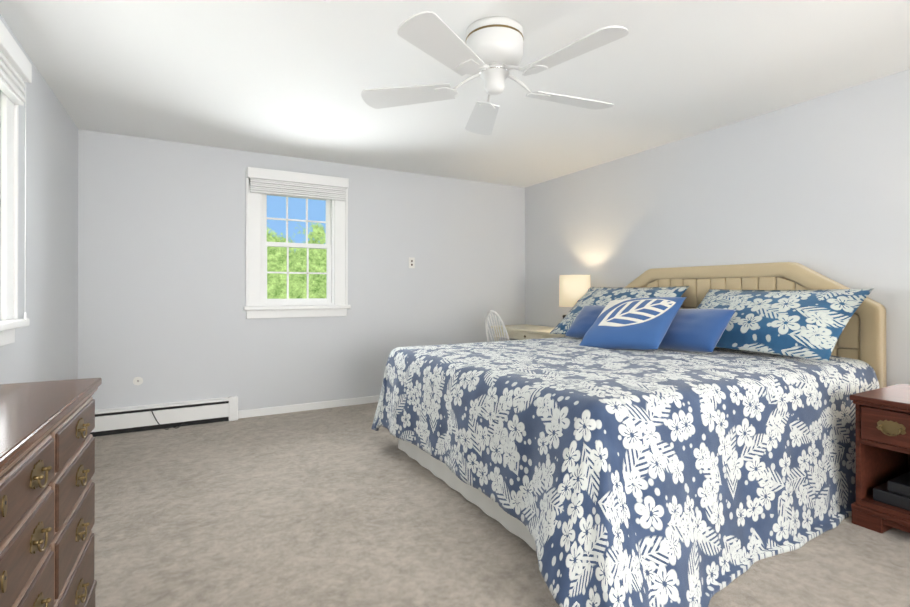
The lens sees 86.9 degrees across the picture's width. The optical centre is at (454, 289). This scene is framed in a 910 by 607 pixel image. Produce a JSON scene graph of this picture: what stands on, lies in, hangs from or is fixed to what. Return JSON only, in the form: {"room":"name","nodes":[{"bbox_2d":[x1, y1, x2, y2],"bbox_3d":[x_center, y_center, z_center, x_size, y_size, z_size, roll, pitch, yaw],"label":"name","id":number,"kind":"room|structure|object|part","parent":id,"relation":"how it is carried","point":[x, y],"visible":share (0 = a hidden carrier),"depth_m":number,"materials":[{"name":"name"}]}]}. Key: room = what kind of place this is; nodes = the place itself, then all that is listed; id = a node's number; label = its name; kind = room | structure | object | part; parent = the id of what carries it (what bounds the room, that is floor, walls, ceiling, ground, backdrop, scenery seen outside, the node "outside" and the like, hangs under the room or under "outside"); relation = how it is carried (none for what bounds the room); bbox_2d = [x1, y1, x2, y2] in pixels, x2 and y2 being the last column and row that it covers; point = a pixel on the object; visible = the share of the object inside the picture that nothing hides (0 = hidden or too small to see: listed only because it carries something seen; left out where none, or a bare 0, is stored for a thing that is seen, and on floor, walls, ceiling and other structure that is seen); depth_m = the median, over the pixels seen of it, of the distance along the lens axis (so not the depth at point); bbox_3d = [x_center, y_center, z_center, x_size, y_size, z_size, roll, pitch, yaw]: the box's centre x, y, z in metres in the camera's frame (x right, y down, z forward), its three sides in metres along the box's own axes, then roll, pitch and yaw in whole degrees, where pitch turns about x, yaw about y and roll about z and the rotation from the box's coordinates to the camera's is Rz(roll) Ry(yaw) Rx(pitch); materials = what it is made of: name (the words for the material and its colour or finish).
{"room":"bedroom","nodes":[
{"label":"bedroom","id":0,"kind":"room"},
{"bbox_2d":[0,14,77,383],"bbox_3d":[-1.241,-0.064,0.514,0.140,2.440,7.440,0,0,-29],"label":"wall","id":1,"kind":"structure","parent":0,"point":[43,346],"depth_m":2.94,"materials":[{"name":"white paint"}]},
{"bbox_2d":[0,20,31,345],"bbox_3d":[-1.969,-0.432,1.918,0.221,1.375,0.980,0,0,-29],"label":"window","id":2,"kind":"structure","parent":1,"relation":"in","point":[15,69],"depth_m":2.25,"materials":[{"name":"white wood"}]},
{"bbox_2d":[78,129,524,410],"bbox_3d":[-1.092,-0.049,4.932,4.690,2.440,0.140,0,0,-29],"label":"wall","id":3,"kind":"structure","parent":0,"point":[161,264],"depth_m":4.38,"materials":[{"name":"white paint"}]},
{"bbox_2d":[133,377,142,384],"bbox_3d":[-2.632,0.758,3.985,0.072,0.072,0.016,0,0,-29],"label":"electrical outlet","id":4,"kind":"object","parent":3,"relation":"attached to","point":[137,380],"visible":1,"depth_m":3.98,"materials":[{"name":"white plastic"}]},
{"bbox_2d":[243,167,350,318],"bbox_3d":[-1.518,-0.422,4.646,0.980,1.375,0.221,0,0,-29],"label":"window","id":5,"kind":"structure","parent":3,"relation":"in","point":[261,184],"depth_m":4.59,"materials":[{"name":"white painted wood"},{"name":"glass"}]},
{"bbox_2d":[238,395,379,418],"bbox_3d":[-0.561,1.137,5.135,3.220,0.070,0.015,0,0,-29],"label":"baseboard","id":6,"kind":"structure","parent":3,"relation":"attached to","point":[300,407],"depth_m":4.63,"materials":[{"name":"white wood"}]},
{"bbox_2d":[409,257,414,267],"bbox_3d":[-0.468,-0.291,5.192,0.070,0.116,0.012,0,0,-29],"label":"switch plate","id":7,"kind":"object","parent":3,"relation":"attached to","point":[411,262],"visible":1,"depth_m":5.19,"materials":[{"name":"white plastic"}]},
{"bbox_2d":[0,0,909,187],"bbox_3d":[0.748,-1.330,1.623,4.690,0.100,7.720,0,0,-29],"label":"ceiling","id":8,"kind":"structure","parent":0,"point":[291,78],"depth_m":2.81,"materials":[{"name":"white paint"}]},
{"bbox_2d":[361,11,628,134],"bbox_3d":[0.236,-1.123,2.378,1.323,0.306,1.338,0,0,-29],"label":"fan","id":9,"kind":"object","parent":8,"relation":"hanging from","point":[490,51],"visible":1,"depth_m":2.26,"materials":[{"name":"white painted metal"},{"name":"white painted wood"},{"name":"brass"}]},
{"bbox_2d":[91,402,909,606],"bbox_3d":[0.748,1.210,1.614,4.690,0.100,7.720,0,0,-29],"label":"floor","id":10,"kind":"structure","parent":0,"point":[345,506],"depth_m":2.25,"materials":[{"name":"carpet"}]},
{"bbox_2d":[0,378,101,606],"bbox_3d":[-1.106,0.738,0.934,0.441,0.840,1.635,0,0,-27],"label":"dresser","id":11,"kind":"object","parent":10,"relation":"on","point":[47,484],"visible":1,"depth_m":1.28,"materials":[{"name":"brown wood"}]},
{"bbox_2d":[90,395,237,436],"bbox_3d":[-2.458,1.062,4.048,1.143,0.212,0.070,0,0,-29],"label":"heater","id":12,"kind":"object","parent":10,"relation":"on","point":[118,420],"visible":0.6,"depth_m":4.03,"materials":[{"name":"white metal"}]},
{"bbox_2d":[151,410,187,429],"bbox_3d":[-2.380,1.077,4.002,0.266,0.165,0.058,0,0,-29],"label":"cord","id":13,"kind":"object","parent":12,"relation":"attached to","point":[169,426],"visible":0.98,"depth_m":3.96,"materials":[{"name":"black plastic"}]},
{"bbox_2d":[485,310,509,341],"bbox_3d":[0.604,0.692,5.036,0.544,0.964,0.449,0,0,-29],"label":"chair","id":14,"kind":"object","parent":10,"relation":"on","point":[499,319],"visible":0.27,"depth_m":4.93,"materials":[{"name":"white"}]},
{"bbox_2d":[491,324,567,340],"bbox_3d":[0.955,0.797,5.213,0.525,0.750,1.270,0,0,-29],"label":"desk","id":15,"kind":"object","parent":10,"relation":"on","point":[523,332],"visible":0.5,"depth_m":5.19,"materials":[{"name":"beige wood"}]},
{"bbox_2d":[559,275,590,306],"bbox_3d":[1.201,0.138,4.809,0.310,0.565,0.310,0,0,-29],"label":"desk lamp","id":16,"kind":"object","parent":15,"relation":"on","point":[573,289],"visible":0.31,"depth_m":4.68,"materials":[{"name":"beige fabric"}]},
{"bbox_2d":[371,262,886,606],"bbox_3d":[0.949,0.490,3.129,2.579,1.359,2.519,0,0,-29],"label":"bed","id":17,"kind":"object","parent":10,"relation":"on","point":[672,437],"visible":1,"depth_m":2.26,"materials":[{"name":"blue fabric"}]},
{"bbox_2d":[579,297,686,349],"bbox_3d":[1.244,0.231,3.392,0.600,0.172,0.560,-6,31,50],"label":"cushion","id":18,"kind":"object","parent":17,"relation":"on","point":[636,323],"depth_m":3.26,"materials":[{"name":"fabric"}]},
{"bbox_3d":[2.016,0.490,3.751,0.109,1.355,2.100,0,0,-29],"label":"headboard","id":19,"kind":"part","parent":17,"relation":"part of","materials":[{"name":"beige fabric"}]},
{"bbox_2d":[849,384,909,533],"bbox_3d":[2.361,0.842,2.277,0.624,0.640,0.586,0,0,-29],"label":"nightstand","id":20,"kind":"object","parent":10,"relation":"on","point":[881,504],"visible":1,"depth_m":2.33,"materials":[{"name":"brown wood"}]},
{"bbox_2d":[525,69,909,386],"bbox_3d":[2.737,-0.056,2.723,0.140,2.440,7.440,0,0,-29],"label":"wall","id":21,"kind":"structure","parent":0,"point":[821,185],"depth_m":3.50,"materials":[{"name":"white paint"}]},
{"label":"outside","id":22,"kind":"structure","parent":0,"visible":0},
{"bbox_2d":[267,195,325,298],"bbox_3d":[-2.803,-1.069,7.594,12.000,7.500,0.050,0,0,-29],"label":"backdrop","id":23,"kind":"structure","parent":22,"point":[276,262],"depth_m":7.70,"materials":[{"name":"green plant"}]}
]}

